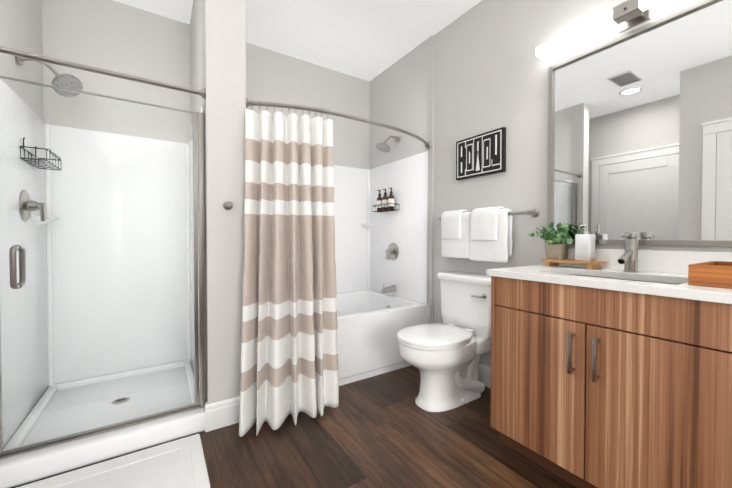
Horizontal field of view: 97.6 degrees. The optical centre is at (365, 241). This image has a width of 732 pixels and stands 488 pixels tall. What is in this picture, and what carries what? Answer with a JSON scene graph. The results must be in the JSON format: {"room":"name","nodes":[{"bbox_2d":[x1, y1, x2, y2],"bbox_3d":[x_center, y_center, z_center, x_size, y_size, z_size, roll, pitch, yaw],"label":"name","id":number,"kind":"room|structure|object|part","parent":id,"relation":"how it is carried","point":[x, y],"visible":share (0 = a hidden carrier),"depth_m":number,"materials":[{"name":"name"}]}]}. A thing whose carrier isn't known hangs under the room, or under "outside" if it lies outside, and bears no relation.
{"room":"bathroom","nodes":[
{"label":"bathroom","id":0,"kind":"room"},
{"bbox_2d":[0,0,43,121],"bbox_3d":[-1.880,-0.337,1.631,0.135,2.720,1.000,-1,1,-33],"label":"wall","id":1,"kind":"structure","parent":0,"point":[20,25],"depth_m":1.78,"materials":[{"name":"paint"}]},
{"bbox_2d":[20,137,61,169],"bbox_3d":[-1.848,-0.499,1.828,0.105,0.124,0.304,-1,1,-33],"label":"shower caddy","id":2,"kind":"object","parent":1,"relation":"attached to","point":[38,159],"depth_m":1.80,"materials":[{"name":"black metal"}]},
{"bbox_2d":[18,57,82,96],"bbox_3d":[-1.705,-0.900,1.734,0.252,0.187,0.124,-1,1,-33],"label":"shower head","id":3,"kind":"object","parent":1,"relation":"attached to","point":[70,81],"visible":0.77,"depth_m":1.75},
{"bbox_2d":[0,46,205,99],"bbox_3d":[-1.224,-0.795,1.507,0.836,0.060,0.060,-1,1,-33],"label":"shower rail","id":4,"kind":"object","parent":1,"relation":"attached to","point":[55,61],"visible":1,"depth_m":1.48,"materials":[{"name":"silver metal"}]},
{"bbox_2d":[42,0,369,169],"bbox_3d":[-1.342,-0.351,2.646,3.480,2.720,0.120,-1,1,-33],"label":"wall","id":5,"kind":"structure","parent":0,"point":[114,36],"depth_m":2.39,"materials":[{"name":"paint"}]},
{"bbox_2d":[190,0,245,403],"bbox_3d":[-1.036,-0.345,2.186,0.205,2.720,0.985,-1,1,-33],"label":"wall","id":6,"kind":"structure","parent":0,"point":[218,50],"depth_m":1.77,"materials":[{"name":"paint"}]},
{"bbox_2d":[223,201,232,209],"bbox_3d":[-0.751,-0.199,1.752,0.048,0.048,0.055,-1,1,-33],"label":"robe hook","id":7,"kind":"object","parent":6,"relation":"attached to","point":[227,205],"visible":1,"depth_m":1.74,"materials":[{"name":"silver metal"}]},
{"bbox_2d":[246,97,430,149],"bbox_3d":[-0.048,-0.790,2.215,1.505,0.084,0.253,-1,1,-33],"label":"rail","id":8,"kind":"object","parent":6,"relation":"attached to","point":[274,104],"visible":0.98,"depth_m":1.96,"materials":[{"name":"silver metal"}]},
{"bbox_2d":[239,109,338,436],"bbox_3d":[-0.443,0.133,1.837,0.578,1.740,0.243,-1,1,-33],"label":"curtain","id":9,"kind":"object","parent":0,"point":[289,357],"visible":1,"depth_m":1.83,"materials":[{"name":"white fabric"}]},
{"bbox_2d":[13,365,576,487],"bbox_3d":[0.546,1.082,-0.383,3.700,0.060,7.350,-1,1,-33],"label":"floor","id":10,"kind":"structure","parent":0,"point":[383,430],"depth_m":1.58,"materials":[{"name":"brown wood"}]},
{"bbox_2d":[0,360,204,487],"bbox_3d":[-1.470,0.967,1.913,0.836,0.105,0.998,-1,1,-33],"label":"shower base","id":11,"kind":"object","parent":10,"relation":"on","point":[29,467],"visible":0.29,"depth_m":1.71,"materials":[{"name":"white plastic"}]},
{"bbox_2d":[0,79,202,447],"bbox_3d":[-1.504,0.096,1.954,0.836,1.715,0.873,-1,1,-33],"label":"shower panel","id":12,"kind":"object","parent":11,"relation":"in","point":[89,281],"depth_m":2.20,"materials":[{"name":"white plastic"}]},
{"bbox_3d":[-1.813,-0.194,1.759,0.086,0.171,0.171,-1,1,-33],"label":"shower knob","id":13,"kind":"part","parent":12,"relation":"part of","materials":[{"name":"silver metal"}]},
{"bbox_2d":[0,75,206,458],"bbox_3d":[-1.244,0.108,1.551,0.836,1.618,0.046,-1,1,-33],"label":"shower frame","id":14,"kind":"object","parent":11,"relation":"on","point":[199,269],"visible":0.92,"depth_m":1.75,"materials":[{"name":"silver metal"}]},
{"bbox_2d":[0,78,194,451],"bbox_3d":[-1.247,0.101,1.552,0.728,1.584,0.006,-1,1,-33],"label":"shower door","id":15,"kind":"structure","parent":14,"relation":"in","point":[91,264],"depth_m":1.52,"materials":[{"name":"clear glass"}]},
{"bbox_2d":[9,245,25,288],"bbox_3d":[-1.506,0.109,1.385,0.026,0.191,0.129,-1,1,-33],"label":"handle","id":16,"kind":"object","parent":15,"relation":"attached to","point":[14,249],"visible":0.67,"depth_m":1.35,"materials":[{"name":"silver metal"}]},
{"bbox_2d":[17,434,210,487],"bbox_3d":[-1.089,1.019,1.242,0.840,0.018,0.515,-1,1,-33],"label":"bath mat","id":17,"kind":"object","parent":10,"relation":"on","point":[179,463],"visible":1,"depth_m":1.40,"materials":[{"name":"white fabric"}]},
{"bbox_2d":[205,396,239,431],"bbox_3d":[-0.764,0.951,1.784,0.237,0.140,0.016,-1,1,-33],"label":"baseboard","id":18,"kind":"structure","parent":10,"relation":"on","point":[221,414],"depth_m":1.76,"materials":[{"name":"white wood"}]},
{"bbox_2d":[336,290,429,385],"bbox_3d":[-0.337,0.771,2.686,1.491,0.475,0.928,-1,1,-33],"label":"tub","id":19,"kind":"object","parent":10,"relation":"on","point":[371,324],"visible":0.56,"depth_m":2.44,"materials":[{"name":"white ceramic"}]},
{"bbox_2d":[334,151,427,303],"bbox_3d":[-0.345,-0.115,2.686,1.491,1.294,0.898,-1,1,-33],"label":"tub panel","id":20,"kind":"object","parent":19,"relation":"on","point":[365,235],"depth_m":3.22,"materials":[{"name":"white plastic"}]},
{"bbox_2d":[381,284,395,293],"bbox_3d":[0.212,0.445,3.049,0.146,0.098,0.068,-1,1,-33],"label":"tub faucet","id":21,"kind":"object","parent":20,"relation":"in","point":[388,289],"visible":1,"depth_m":3.03,"materials":[{"name":"silver metal"}]},
{"bbox_3d":[0.226,0.098,3.077,0.086,0.171,0.171,-1,1,-33],"label":"tub knob","id":22,"kind":"part","parent":20,"relation":"part of","materials":[{"name":"silver metal"}]},
{"bbox_2d":[399,335,490,411],"bbox_3d":[0.523,0.818,2.082,0.690,0.406,0.382,-1,1,-33],"label":"toilet","id":23,"kind":"object","parent":10,"relation":"on","point":[449,380],"visible":0.81,"depth_m":1.95,"materials":[{"name":"white ceramic"}]},
{"bbox_2d":[398,339,470,350],"bbox_3d":[0.429,0.606,2.018,0.482,0.017,0.390,-1,1,-33],"label":"seat","id":24,"kind":"object","parent":23,"relation":"on","point":[436,349],"visible":0.29,"depth_m":1.83,"materials":[{"name":"white plastic"}]},
{"bbox_2d":[397,323,473,347],"bbox_3d":[0.435,0.591,2.022,0.510,0.048,0.398,-1,1,-33],"label":"lid","id":25,"kind":"object","parent":24,"relation":"on","point":[434,335],"visible":0.98,"depth_m":1.94,"materials":[{"name":"white plastic"}]},
{"bbox_2d":[437,271,490,338],"bbox_3d":[0.723,0.421,2.206,0.253,0.385,0.482,-1,1,-33],"label":"toilet tank","id":26,"kind":"object","parent":23,"relation":"on","point":[461,307],"depth_m":2.14,"materials":[{"name":"white ceramic"}]},
{"bbox_3d":[0.712,0.346,2.028,0.041,0.034,0.088,-1,1,-33],"label":"toilet handle","id":27,"kind":"part","parent":26,"relation":"part of","materials":[{"name":"silver metal"}]},
{"bbox_2d":[487,248,731,487],"bbox_3d":[1.166,0.537,1.221,0.583,0.985,1.246,-1,1,-33],"label":"bathroom vanity","id":28,"kind":"object","parent":10,"relation":"on","point":[556,469],"depth_m":1.11,"materials":[{"name":"brown wood"}]},
{"bbox_2d":[494,305,586,478],"bbox_3d":[0.747,0.622,1.417,0.020,0.608,0.398,-1,1,-33],"label":"door","id":29,"kind":"structure","parent":28,"relation":"hanging from","point":[539,399],"depth_m":1.38,"materials":[{"name":"brown wood"}]},
{"bbox_2d":[528,222,606,268],"bbox_3d":[1.055,0.014,1.714,0.161,0.244,0.342,-1,1,-33],"label":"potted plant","id":30,"kind":"object","parent":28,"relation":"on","point":[559,240],"visible":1,"depth_m":1.69,"materials":[{"name":"green plant"}]},
{"bbox_3d":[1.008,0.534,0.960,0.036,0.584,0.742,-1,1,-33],"label":"bathroom vanity handle","id":31,"kind":"part","parent":28,"relation":"part of","materials":[{"name":"silver metal"}]},
{"bbox_3d":[1.173,0.182,1.221,0.565,0.276,1.246,-1,1,-33],"label":"bathroom vanity top","id":32,"kind":"part","parent":28,"relation":"part of","materials":[{"name":"white stone"}]},
{"bbox_3d":[0.863,0.246,1.233,0.020,0.138,0.823,-1,1,-33],"label":"bathroom vanity front","id":33,"kind":"part","parent":28,"relation":"part of","materials":[{"name":"brown wood"}]},
{"bbox_2d":[618,232,638,271],"bbox_3d":[1.184,0.048,1.451,0.148,0.184,0.058,-1,1,-33],"label":"faucet","id":34,"kind":"object","parent":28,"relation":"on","point":[628,258],"visible":1,"depth_m":1.45,"materials":[{"name":"silver metal"}]},
{"bbox_2d":[688,261,731,288],"bbox_3d":[1.317,0.088,0.989,0.300,0.118,0.400,-1,1,-33],"label":"wood tray","id":35,"kind":"object","parent":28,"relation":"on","point":[714,273],"visible":1,"depth_m":1.04,"materials":[{"name":"brown wood"}]},
{"bbox_2d":[114,0,481,80],"bbox_3d":[0.546,-1.708,-0.422,3.700,0.080,7.350,-1,1,-33],"label":"ceiling","id":36,"kind":"structure","parent":0,"point":[368,40],"depth_m":2.54,"materials":[{"name":"paint"}]},
{"bbox_2d":[370,0,731,366],"bbox_3d":[2.017,-0.321,0.531,0.135,2.720,7.320,-1,1,-33],"label":"wall","id":37,"kind":"structure","parent":0,"point":[490,70],"depth_m":2.24,"materials":[{"name":"paint"}]},
{"bbox_2d":[373,188,397,211],"bbox_3d":[0.190,-0.403,3.112,0.100,0.215,0.304,-1,1,-33],"label":"shelf","id":38,"kind":"object","parent":37,"relation":"attached to","point":[381,210],"depth_m":3.08,"materials":[{"name":"brown glass"}]},
{"bbox_3d":[0.135,-0.407,3.188,0.066,0.209,0.060,-1,1,-33],"label":"bottle shelf body","id":39,"kind":"part","parent":38,"relation":"part of","materials":[{"name":"brown glass"}]},
{"bbox_3d":[0.186,-0.406,3.109,0.066,0.209,0.060,-1,1,-33],"label":"bottle shelf body","id":40,"kind":"part","parent":38,"relation":"part of","materials":[{"name":"brown glass"}]},
{"bbox_3d":[0.237,-0.405,3.030,0.066,0.209,0.060,-1,1,-33],"label":"bottle shelf body","id":41,"kind":"part","parent":38,"relation":"part of","materials":[{"name":"brown glass"}]},
{"bbox_2d":[376,135,398,151],"bbox_3d":[0.201,-0.916,2.969,0.230,0.170,0.140,-1,1,-33],"label":"shower head","id":42,"kind":"object","parent":37,"relation":"attached to","point":[383,146],"visible":1,"depth_m":2.95},
{"bbox_2d":[456,127,505,180],"bbox_3d":[0.804,-0.610,2.276,0.030,0.291,0.400,-1,1,-33],"label":"sign","id":43,"kind":"object","parent":37,"relation":"attached to","point":[482,154],"visible":0.94,"depth_m":2.24,"materials":[{"name":"black paint"}]},
{"bbox_2d":[478,363,490,387],"bbox_3d":[0.812,0.944,2.301,0.016,0.140,0.930,-1,1,-33],"label":"baseboard","id":44,"kind":"structure","parent":37,"relation":"attached to","point":[484,372],"depth_m":2.25,"materials":[{"name":"white wood"}]},
{"bbox_2d":[438,209,538,219],"bbox_3d":[0.803,-0.177,2.234,0.086,0.054,0.769,-1,1,-33],"label":"towel rail","id":45,"kind":"object","parent":37,"relation":"attached to","point":[533,212],"visible":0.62,"depth_m":1.94,"materials":[{"name":"silver metal"}]},
{"bbox_2d":[441,210,467,238],"bbox_3d":[0.664,-0.127,2.393,0.117,0.214,0.191,-1,1,-33],"label":"towel","id":46,"kind":"object","parent":45,"relation":"hanging from","point":[450,224],"visible":0.9,"depth_m":2.35,"materials":[{"name":"white fabric"}]},
{"bbox_2d":[441,212,470,257],"bbox_3d":[0.675,-0.047,2.377,0.077,0.335,0.272,-1,1,-33],"label":"towel","id":47,"kind":"object","parent":45,"relation":"hanging from","point":[455,248],"visible":0.62,"depth_m":2.30,"materials":[{"name":"white fabric"}]},
{"bbox_2d":[471,206,504,240],"bbox_3d":[0.820,-0.118,2.153,0.116,0.225,0.211,-1,1,-33],"label":"towel","id":48,"kind":"object","parent":45,"relation":"hanging from","point":[484,224],"visible":0.96,"depth_m":2.11,"materials":[{"name":"white fabric"}]},
{"bbox_2d":[469,209,511,262],"bbox_3d":[0.828,-0.039,2.142,0.076,0.346,0.294,-1,1,-33],"label":"towel","id":49,"kind":"object","parent":45,"relation":"hanging from","point":[499,249],"visible":0.5,"depth_m":2.05,"materials":[{"name":"white fabric"}]},
{"bbox_2d":[536,0,665,58],"bbox_3d":[1.244,-1.080,1.510,0.118,0.090,0.840,-1,1,-33],"label":"light bar","id":50,"kind":"object","parent":37,"relation":"attached to","point":[627,14],"visible":1,"depth_m":1.56,"materials":[{"name":"white"}]},
{"bbox_2d":[547,0,731,246],"bbox_3d":[1.298,-0.495,1.517,0.028,1.024,0.846,-1,1,-33],"label":"frame","id":51,"kind":"object","parent":37,"relation":"attached to","point":[661,21],"visible":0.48,"depth_m":1.60,"materials":[{"name":"silver metal"}]},
{"bbox_2d":[553,0,731,240],"bbox_3d":[1.304,-0.495,1.521,0.010,0.976,0.798,-1,1,-33],"label":"mirror","id":52,"kind":"object","parent":37,"relation":"attached to","point":[642,134],"visible":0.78,"depth_m":1.48,"materials":[{"name":"clear glass"}]}
]}

